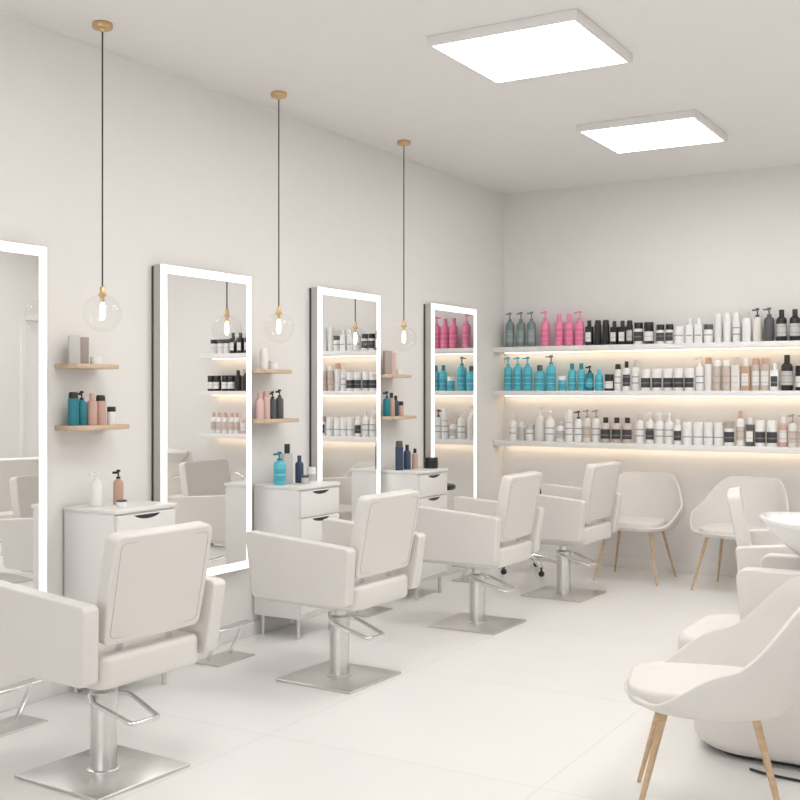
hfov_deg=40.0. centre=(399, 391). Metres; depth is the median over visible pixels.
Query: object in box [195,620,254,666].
footrest
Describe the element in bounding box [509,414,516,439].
pump bottle
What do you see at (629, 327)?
bottle
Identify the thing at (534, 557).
stool
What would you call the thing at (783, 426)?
bottle
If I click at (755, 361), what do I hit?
bottle
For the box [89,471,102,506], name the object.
pump bottle
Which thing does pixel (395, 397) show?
bottle
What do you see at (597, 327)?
bottle
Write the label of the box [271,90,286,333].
pendant lamp
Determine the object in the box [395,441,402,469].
bottle
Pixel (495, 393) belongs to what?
display shelf
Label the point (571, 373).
bottle
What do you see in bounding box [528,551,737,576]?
baseboard
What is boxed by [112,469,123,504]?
pump bottle
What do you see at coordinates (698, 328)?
bottle
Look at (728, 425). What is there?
jar
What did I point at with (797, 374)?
jar
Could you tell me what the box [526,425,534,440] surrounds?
jar
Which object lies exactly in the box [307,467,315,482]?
jar
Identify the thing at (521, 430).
bottle
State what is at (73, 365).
wall shelf
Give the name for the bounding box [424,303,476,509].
wall mirror
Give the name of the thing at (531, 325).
pump bottle
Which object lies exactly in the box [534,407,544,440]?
pump bottle
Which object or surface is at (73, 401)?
bottle
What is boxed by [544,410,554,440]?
pump bottle
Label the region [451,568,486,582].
footrest
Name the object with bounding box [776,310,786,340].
bottle
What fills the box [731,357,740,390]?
bottle
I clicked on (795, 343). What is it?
display shelf
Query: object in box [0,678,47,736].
footrest
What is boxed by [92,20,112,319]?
pendant lamp
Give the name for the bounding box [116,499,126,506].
jar
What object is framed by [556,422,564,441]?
bottle
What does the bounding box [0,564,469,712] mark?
baseboard
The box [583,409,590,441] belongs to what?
pump bottle
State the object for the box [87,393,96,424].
bottle
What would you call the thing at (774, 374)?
bottle
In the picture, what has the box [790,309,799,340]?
bottle
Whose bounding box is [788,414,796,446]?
pump bottle
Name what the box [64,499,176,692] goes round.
base cabinet
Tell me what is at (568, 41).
ceiling light panel
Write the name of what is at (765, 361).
bottle
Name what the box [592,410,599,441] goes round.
pump bottle
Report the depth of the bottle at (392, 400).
7.51 m
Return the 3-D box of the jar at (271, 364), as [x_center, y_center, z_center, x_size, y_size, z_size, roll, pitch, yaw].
[-0.736,-0.155,6.374,0.060,0.050,0.059,0,0,-28]
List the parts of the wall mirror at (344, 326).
plate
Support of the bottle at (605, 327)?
on the display shelf at (795, 343)
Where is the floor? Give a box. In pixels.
[0,560,799,799]
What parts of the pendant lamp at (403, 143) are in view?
cord, bulb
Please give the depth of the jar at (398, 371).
7.58 m
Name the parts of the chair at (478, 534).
armrest, plate, seat, pump lever, armrest, backrest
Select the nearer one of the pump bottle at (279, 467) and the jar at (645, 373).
the pump bottle at (279, 467)
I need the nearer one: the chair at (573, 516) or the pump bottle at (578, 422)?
the chair at (573, 516)
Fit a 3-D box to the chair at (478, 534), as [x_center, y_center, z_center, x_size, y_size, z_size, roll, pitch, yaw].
[0.475,0.939,6.620,0.645,0.923,0.685,0,0,30]
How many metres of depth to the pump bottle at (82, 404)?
5.10 m
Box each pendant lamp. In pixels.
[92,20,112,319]
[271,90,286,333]
[397,140,410,342]
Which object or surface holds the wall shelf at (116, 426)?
attached to the wall at (190, 170)
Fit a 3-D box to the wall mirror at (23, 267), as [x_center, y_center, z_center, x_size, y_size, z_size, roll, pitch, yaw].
[-1.804,0.170,4.641,0.072,1.640,0.735,0,0,30]
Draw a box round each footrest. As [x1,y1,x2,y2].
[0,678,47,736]
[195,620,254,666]
[345,606,392,616]
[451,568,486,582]
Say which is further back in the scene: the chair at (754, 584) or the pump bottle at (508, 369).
the pump bottle at (508, 369)
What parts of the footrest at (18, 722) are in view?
plate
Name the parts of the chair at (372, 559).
armrest, seat, plate, pump lever, armrest, backrest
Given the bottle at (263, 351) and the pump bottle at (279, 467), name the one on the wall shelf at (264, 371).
the bottle at (263, 351)
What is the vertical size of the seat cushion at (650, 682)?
0.066 m
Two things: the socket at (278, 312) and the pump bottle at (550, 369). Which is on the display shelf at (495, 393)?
the pump bottle at (550, 369)
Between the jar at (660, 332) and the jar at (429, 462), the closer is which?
the jar at (429, 462)
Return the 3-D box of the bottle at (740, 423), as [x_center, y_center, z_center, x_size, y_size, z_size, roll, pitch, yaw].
[2.536,0.270,8.183,0.062,0.260,0.063,0,0,22]
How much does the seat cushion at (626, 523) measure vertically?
0.066 m
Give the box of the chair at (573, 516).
[520,461,621,602]
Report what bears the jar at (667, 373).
on the display shelf at (495, 393)
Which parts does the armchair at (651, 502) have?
leg, leg, leg, leg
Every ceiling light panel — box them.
[427,9,632,83]
[576,109,727,153]
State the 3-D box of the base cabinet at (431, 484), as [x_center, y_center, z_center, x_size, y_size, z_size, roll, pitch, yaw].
[0.091,0.966,7.587,0.331,0.868,0.408,0,0,30]
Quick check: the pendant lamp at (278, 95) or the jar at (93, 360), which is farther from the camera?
the pendant lamp at (278, 95)
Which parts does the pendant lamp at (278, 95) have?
cord, bulb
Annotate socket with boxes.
[98,286,106,301]
[276,306,281,318]
[401,320,406,330]
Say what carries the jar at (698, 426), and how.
on the display shelf at (505, 442)
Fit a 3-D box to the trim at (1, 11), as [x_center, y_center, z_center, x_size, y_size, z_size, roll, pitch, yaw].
[0.493,-1.664,3.686,5.000,0.012,10.057,0,0,30]
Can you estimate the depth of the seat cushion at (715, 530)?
7.67 m
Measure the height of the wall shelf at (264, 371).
0.022 m
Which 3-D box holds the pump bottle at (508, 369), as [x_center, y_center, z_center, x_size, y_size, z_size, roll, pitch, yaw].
[0.896,-0.150,9.121,0.075,0.280,0.071,0,0,31]
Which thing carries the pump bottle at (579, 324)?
on the display shelf at (795, 343)
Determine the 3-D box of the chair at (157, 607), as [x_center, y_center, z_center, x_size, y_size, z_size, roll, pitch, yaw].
[-1.083,0.939,4.043,0.645,0.923,0.685,0,0,33]
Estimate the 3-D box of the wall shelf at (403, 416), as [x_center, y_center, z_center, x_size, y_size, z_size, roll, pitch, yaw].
[-0.032,0.176,7.584,0.150,0.022,0.330,0,0,30]
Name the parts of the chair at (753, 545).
backrest, armrest, armrest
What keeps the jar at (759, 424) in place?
on the display shelf at (505, 442)
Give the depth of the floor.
4.74 m
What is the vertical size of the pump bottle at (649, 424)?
0.240 m
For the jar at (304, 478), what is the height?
0.050 m
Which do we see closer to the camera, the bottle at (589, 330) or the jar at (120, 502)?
the jar at (120, 502)
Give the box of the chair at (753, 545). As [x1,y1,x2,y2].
[727,487,796,571]
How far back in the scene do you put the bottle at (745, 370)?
8.13 m
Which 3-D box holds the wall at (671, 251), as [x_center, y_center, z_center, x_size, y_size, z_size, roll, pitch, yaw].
[3.068,-0.135,8.075,5.000,3.070,0.120,0,0,30]
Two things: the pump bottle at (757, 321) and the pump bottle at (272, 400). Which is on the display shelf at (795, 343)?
the pump bottle at (757, 321)
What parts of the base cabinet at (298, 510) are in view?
leg, leg, drawer, drawer, drawer, drawer handle, drawer handle, leg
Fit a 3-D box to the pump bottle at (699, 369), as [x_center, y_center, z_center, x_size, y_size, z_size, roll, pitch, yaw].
[2.272,-0.140,8.337,0.062,0.260,0.059,0,0,22]
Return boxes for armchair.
[593,472,682,585]
[624,576,799,799]
[690,476,788,589]
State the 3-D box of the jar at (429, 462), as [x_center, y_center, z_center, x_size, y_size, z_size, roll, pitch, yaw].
[0.217,0.494,7.681,0.100,0.075,0.099,0,0,-22]
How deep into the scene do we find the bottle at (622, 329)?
8.63 m
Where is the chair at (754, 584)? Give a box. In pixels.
[678,512,799,767]
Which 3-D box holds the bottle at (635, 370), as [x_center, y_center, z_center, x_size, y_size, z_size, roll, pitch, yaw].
[1.841,-0.130,8.582,0.058,0.240,0.059,0,0,37]
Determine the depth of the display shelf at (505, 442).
8.42 m
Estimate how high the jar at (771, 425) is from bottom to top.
0.190 m
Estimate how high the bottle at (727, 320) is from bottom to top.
0.220 m
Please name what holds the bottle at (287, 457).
on the base cabinet at (298, 510)
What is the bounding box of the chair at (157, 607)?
[0,521,225,799]
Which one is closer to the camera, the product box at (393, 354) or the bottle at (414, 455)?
the product box at (393, 354)
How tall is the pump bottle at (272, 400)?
0.160 m
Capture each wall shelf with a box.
[55,363,118,369]
[55,424,129,430]
[251,369,291,373]
[251,418,298,422]
[380,374,411,377]
[380,415,416,419]
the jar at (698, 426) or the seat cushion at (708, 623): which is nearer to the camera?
the seat cushion at (708, 623)
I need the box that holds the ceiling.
[0,0,799,193]
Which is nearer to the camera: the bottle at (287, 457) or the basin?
the basin
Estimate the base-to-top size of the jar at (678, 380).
0.170 m
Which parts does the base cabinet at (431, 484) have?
leg, drawer, drawer, drawer, leg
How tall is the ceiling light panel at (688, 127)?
0.045 m
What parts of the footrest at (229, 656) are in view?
plate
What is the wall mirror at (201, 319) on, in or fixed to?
attached to the wall at (190, 170)
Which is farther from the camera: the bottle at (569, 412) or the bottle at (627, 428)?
the bottle at (569, 412)
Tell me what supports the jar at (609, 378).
on the display shelf at (495, 393)
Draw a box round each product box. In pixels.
[68,335,79,363]
[80,337,88,363]
[383,351,391,373]
[392,353,395,373]
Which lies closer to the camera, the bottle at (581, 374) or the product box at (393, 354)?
the product box at (393, 354)
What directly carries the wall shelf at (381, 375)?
attached to the wall at (190, 170)
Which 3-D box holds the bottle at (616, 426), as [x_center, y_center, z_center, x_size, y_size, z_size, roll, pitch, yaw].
[1.707,0.300,8.654,0.080,0.200,0.081,0,0,44]
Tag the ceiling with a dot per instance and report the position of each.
(366, 71)
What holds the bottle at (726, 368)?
on the display shelf at (495, 393)
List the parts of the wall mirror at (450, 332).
plate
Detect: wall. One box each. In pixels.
[0,13,503,686]
[504,167,799,566]
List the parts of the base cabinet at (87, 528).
drawer, drawer handle, leg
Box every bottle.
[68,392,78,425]
[78,391,86,424]
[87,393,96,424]
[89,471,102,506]
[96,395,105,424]
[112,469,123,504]
[255,393,263,418]
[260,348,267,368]
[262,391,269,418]
[270,391,275,418]
[273,452,285,484]
[275,389,283,418]
[281,444,292,483]
[295,455,303,482]
[383,391,389,415]
[389,393,394,415]
[394,396,398,415]
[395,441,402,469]
[404,445,410,469]
[412,448,417,468]
[504,357,511,390]
[505,312,513,346]
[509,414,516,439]
[513,357,521,390]
[516,312,524,346]
[518,422,524,440]
[522,357,531,390]
[527,312,535,346]
[534,365,544,390]
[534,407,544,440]
[540,311,549,345]
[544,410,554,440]
[545,355,555,390]
[555,314,563,345]
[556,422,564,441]
[564,314,573,345]
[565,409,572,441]
[568,363,575,390]
[574,311,583,344]
[574,411,581,441]
[577,363,585,390]
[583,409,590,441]
[585,320,593,344]
[585,366,593,390]
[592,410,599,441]
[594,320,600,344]
[595,369,602,390]
[600,417,610,442]
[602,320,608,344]
[610,321,617,344]
[612,417,621,442]
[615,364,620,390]
[618,321,625,343]
[622,418,632,442]
[623,361,630,390]
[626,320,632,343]
[632,360,639,390]
[635,414,643,443]
[645,413,653,443]
[655,413,663,443]
[664,413,673,443]
[674,419,681,443]
[685,318,693,342]
[694,318,702,342]
[695,356,703,390]
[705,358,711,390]
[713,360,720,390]
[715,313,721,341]
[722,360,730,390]
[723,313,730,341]
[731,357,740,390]
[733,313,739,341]
[736,411,744,445]
[741,358,750,390]
[742,311,750,341]
[746,418,754,445]
[752,308,761,340]
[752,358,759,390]
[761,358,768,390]
[763,307,773,340]
[770,363,779,390]
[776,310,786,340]
[779,417,786,446]
[781,355,792,390]
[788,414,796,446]
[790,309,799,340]
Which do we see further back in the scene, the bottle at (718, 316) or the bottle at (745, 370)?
the bottle at (718, 316)
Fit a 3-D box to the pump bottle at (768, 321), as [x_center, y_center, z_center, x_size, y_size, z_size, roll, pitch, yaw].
[2.710,-0.495,8.068,0.074,0.250,0.074,0,0,-22]
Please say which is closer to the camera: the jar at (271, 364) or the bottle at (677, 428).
the jar at (271, 364)
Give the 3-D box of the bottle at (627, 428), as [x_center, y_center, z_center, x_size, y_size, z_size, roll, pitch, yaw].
[1.781,0.300,8.602,0.080,0.200,0.081,0,0,37]
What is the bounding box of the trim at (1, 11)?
[0,9,799,195]
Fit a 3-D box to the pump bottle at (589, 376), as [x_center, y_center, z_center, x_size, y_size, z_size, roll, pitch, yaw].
[1.511,-0.110,8.767,0.069,0.200,0.065,0,0,33]
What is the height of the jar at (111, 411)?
0.085 m
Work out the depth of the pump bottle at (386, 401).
7.46 m
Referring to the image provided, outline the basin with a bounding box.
[759,512,799,556]
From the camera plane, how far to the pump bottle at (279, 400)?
6.40 m
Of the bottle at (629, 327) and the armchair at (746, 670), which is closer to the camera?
the armchair at (746, 670)
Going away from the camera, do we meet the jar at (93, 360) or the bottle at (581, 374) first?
the jar at (93, 360)
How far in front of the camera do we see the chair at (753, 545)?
5.11 m
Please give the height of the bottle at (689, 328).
0.190 m
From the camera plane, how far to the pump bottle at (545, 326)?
8.93 m
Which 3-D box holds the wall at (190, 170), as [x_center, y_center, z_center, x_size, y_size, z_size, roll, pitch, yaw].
[-1.715,-0.135,4.981,0.120,3.070,10.297,0,0,30]
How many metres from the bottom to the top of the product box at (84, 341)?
0.125 m
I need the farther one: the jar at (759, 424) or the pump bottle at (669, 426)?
the pump bottle at (669, 426)
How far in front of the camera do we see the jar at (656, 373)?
8.46 m
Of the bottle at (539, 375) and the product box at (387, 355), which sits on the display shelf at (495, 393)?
the bottle at (539, 375)
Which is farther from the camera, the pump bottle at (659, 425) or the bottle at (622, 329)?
the bottle at (622, 329)
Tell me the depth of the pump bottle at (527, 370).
9.00 m
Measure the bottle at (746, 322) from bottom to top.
0.230 m
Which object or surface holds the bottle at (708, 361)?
on the display shelf at (495, 393)
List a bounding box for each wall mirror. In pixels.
[0,241,46,591]
[152,264,250,575]
[309,287,379,520]
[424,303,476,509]
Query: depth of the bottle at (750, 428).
8.13 m
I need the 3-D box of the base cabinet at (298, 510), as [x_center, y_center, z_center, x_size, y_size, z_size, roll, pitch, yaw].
[-0.597,0.966,6.414,0.331,0.868,0.408,0,0,30]
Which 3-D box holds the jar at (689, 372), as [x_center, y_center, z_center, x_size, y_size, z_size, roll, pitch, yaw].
[2.207,-0.095,8.370,0.076,0.170,0.076,0,0,43]
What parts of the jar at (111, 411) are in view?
jar lid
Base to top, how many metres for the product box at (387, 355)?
0.160 m
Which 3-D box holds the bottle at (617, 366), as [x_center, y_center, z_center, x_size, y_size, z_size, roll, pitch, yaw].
[1.714,-0.115,8.645,0.050,0.210,0.051,0,0,38]
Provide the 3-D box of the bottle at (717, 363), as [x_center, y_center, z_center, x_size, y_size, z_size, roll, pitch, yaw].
[2.384,-0.125,8.258,0.060,0.230,0.061,0,0,33]
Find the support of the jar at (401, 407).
on the wall shelf at (403, 416)
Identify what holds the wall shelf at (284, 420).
attached to the wall at (190, 170)
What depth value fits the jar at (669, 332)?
8.42 m
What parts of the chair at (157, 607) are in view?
armrest, plate, pump lever, seat, backrest, armrest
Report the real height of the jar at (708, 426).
0.170 m
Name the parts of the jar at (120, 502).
jar lid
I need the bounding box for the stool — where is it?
[501,488,556,576]
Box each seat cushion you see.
[618,516,666,531]
[628,662,742,705]
[678,614,739,649]
[700,523,767,538]
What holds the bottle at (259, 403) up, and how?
on the wall shelf at (284, 420)
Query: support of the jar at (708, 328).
on the display shelf at (795, 343)
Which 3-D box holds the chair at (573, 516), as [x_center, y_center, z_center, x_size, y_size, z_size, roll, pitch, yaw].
[1.141,0.939,7.597,0.645,0.923,0.685,0,0,33]
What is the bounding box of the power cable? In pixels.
[749,768,799,781]
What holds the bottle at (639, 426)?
on the display shelf at (505, 442)
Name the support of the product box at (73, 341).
on the wall shelf at (73, 365)
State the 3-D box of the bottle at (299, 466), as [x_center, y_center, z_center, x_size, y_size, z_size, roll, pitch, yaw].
[-0.590,0.452,6.445,0.050,0.160,0.050,0,0,-25]
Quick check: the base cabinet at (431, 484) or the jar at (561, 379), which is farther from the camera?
the jar at (561, 379)
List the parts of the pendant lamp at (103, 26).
cord, bulb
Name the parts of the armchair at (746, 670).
leg, leg, leg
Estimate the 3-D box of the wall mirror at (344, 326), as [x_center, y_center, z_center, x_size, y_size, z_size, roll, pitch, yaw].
[-0.349,0.170,7.120,0.072,1.640,0.735,0,0,30]
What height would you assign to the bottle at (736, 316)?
0.220 m
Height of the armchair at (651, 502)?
0.778 m
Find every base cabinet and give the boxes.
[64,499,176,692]
[254,480,339,639]
[380,467,447,599]
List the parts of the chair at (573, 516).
armrest, plate, seat, pump lever, armrest, backrest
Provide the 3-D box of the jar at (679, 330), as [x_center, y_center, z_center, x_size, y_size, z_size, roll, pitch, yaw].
[2.133,-0.435,8.396,0.075,0.130,0.075,0,0,39]
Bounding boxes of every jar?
[90,357,101,363]
[107,407,115,424]
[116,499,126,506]
[268,361,277,368]
[301,475,308,483]
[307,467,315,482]
[396,369,401,373]
[399,401,403,415]
[424,457,437,468]
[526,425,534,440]
[558,376,565,390]
[605,374,613,390]
[634,322,642,343]
[641,369,650,390]
[644,322,653,343]
[652,369,661,390]
[656,324,664,343]
[663,369,672,390]
[665,324,673,342]
[673,368,683,390]
[674,326,683,342]
[683,422,692,444]
[685,368,694,390]
[693,422,702,444]
[704,324,712,342]
[704,422,713,444]
[714,422,723,444]
[724,421,733,445]
[755,420,764,446]
[767,421,776,446]
[795,366,799,390]
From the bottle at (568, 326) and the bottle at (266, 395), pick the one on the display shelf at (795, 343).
the bottle at (568, 326)
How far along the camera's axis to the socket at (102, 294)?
4.97 m
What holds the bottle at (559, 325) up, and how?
on the display shelf at (795, 343)
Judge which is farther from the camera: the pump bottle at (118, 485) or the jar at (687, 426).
the jar at (687, 426)
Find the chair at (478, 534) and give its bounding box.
[415,471,543,634]
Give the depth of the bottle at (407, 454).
7.53 m
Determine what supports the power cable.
on the floor
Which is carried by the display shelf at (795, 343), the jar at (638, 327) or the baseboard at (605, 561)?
the jar at (638, 327)
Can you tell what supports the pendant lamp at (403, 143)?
hanging from the ceiling
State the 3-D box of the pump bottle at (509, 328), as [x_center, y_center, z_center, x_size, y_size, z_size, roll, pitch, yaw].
[0.909,-0.515,9.122,0.077,0.290,0.073,0,0,40]
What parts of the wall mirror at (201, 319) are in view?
plate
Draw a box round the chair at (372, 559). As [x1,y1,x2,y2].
[246,489,425,693]
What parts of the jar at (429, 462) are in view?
jar lid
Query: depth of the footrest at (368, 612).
6.96 m
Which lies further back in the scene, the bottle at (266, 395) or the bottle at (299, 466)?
the bottle at (299, 466)
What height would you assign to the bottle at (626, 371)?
0.230 m
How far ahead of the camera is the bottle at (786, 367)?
7.96 m
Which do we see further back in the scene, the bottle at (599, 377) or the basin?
the bottle at (599, 377)
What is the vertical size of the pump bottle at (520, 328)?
0.290 m
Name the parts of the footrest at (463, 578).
plate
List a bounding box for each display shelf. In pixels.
[493,340,799,352]
[493,391,799,396]
[493,439,799,453]
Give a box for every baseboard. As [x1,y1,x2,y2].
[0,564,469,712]
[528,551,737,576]
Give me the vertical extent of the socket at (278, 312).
0.072 m
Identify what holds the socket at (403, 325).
attached to the pendant lamp at (403, 143)
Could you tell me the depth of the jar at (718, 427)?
8.23 m
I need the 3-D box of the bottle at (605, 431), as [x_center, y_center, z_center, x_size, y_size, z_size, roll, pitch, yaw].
[1.628,0.300,8.697,0.080,0.200,0.081,0,0,30]
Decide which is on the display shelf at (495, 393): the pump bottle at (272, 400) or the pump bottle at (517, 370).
the pump bottle at (517, 370)
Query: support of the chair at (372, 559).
on the floor
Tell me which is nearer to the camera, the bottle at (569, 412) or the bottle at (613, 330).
the bottle at (613, 330)
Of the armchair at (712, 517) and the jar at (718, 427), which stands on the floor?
the armchair at (712, 517)

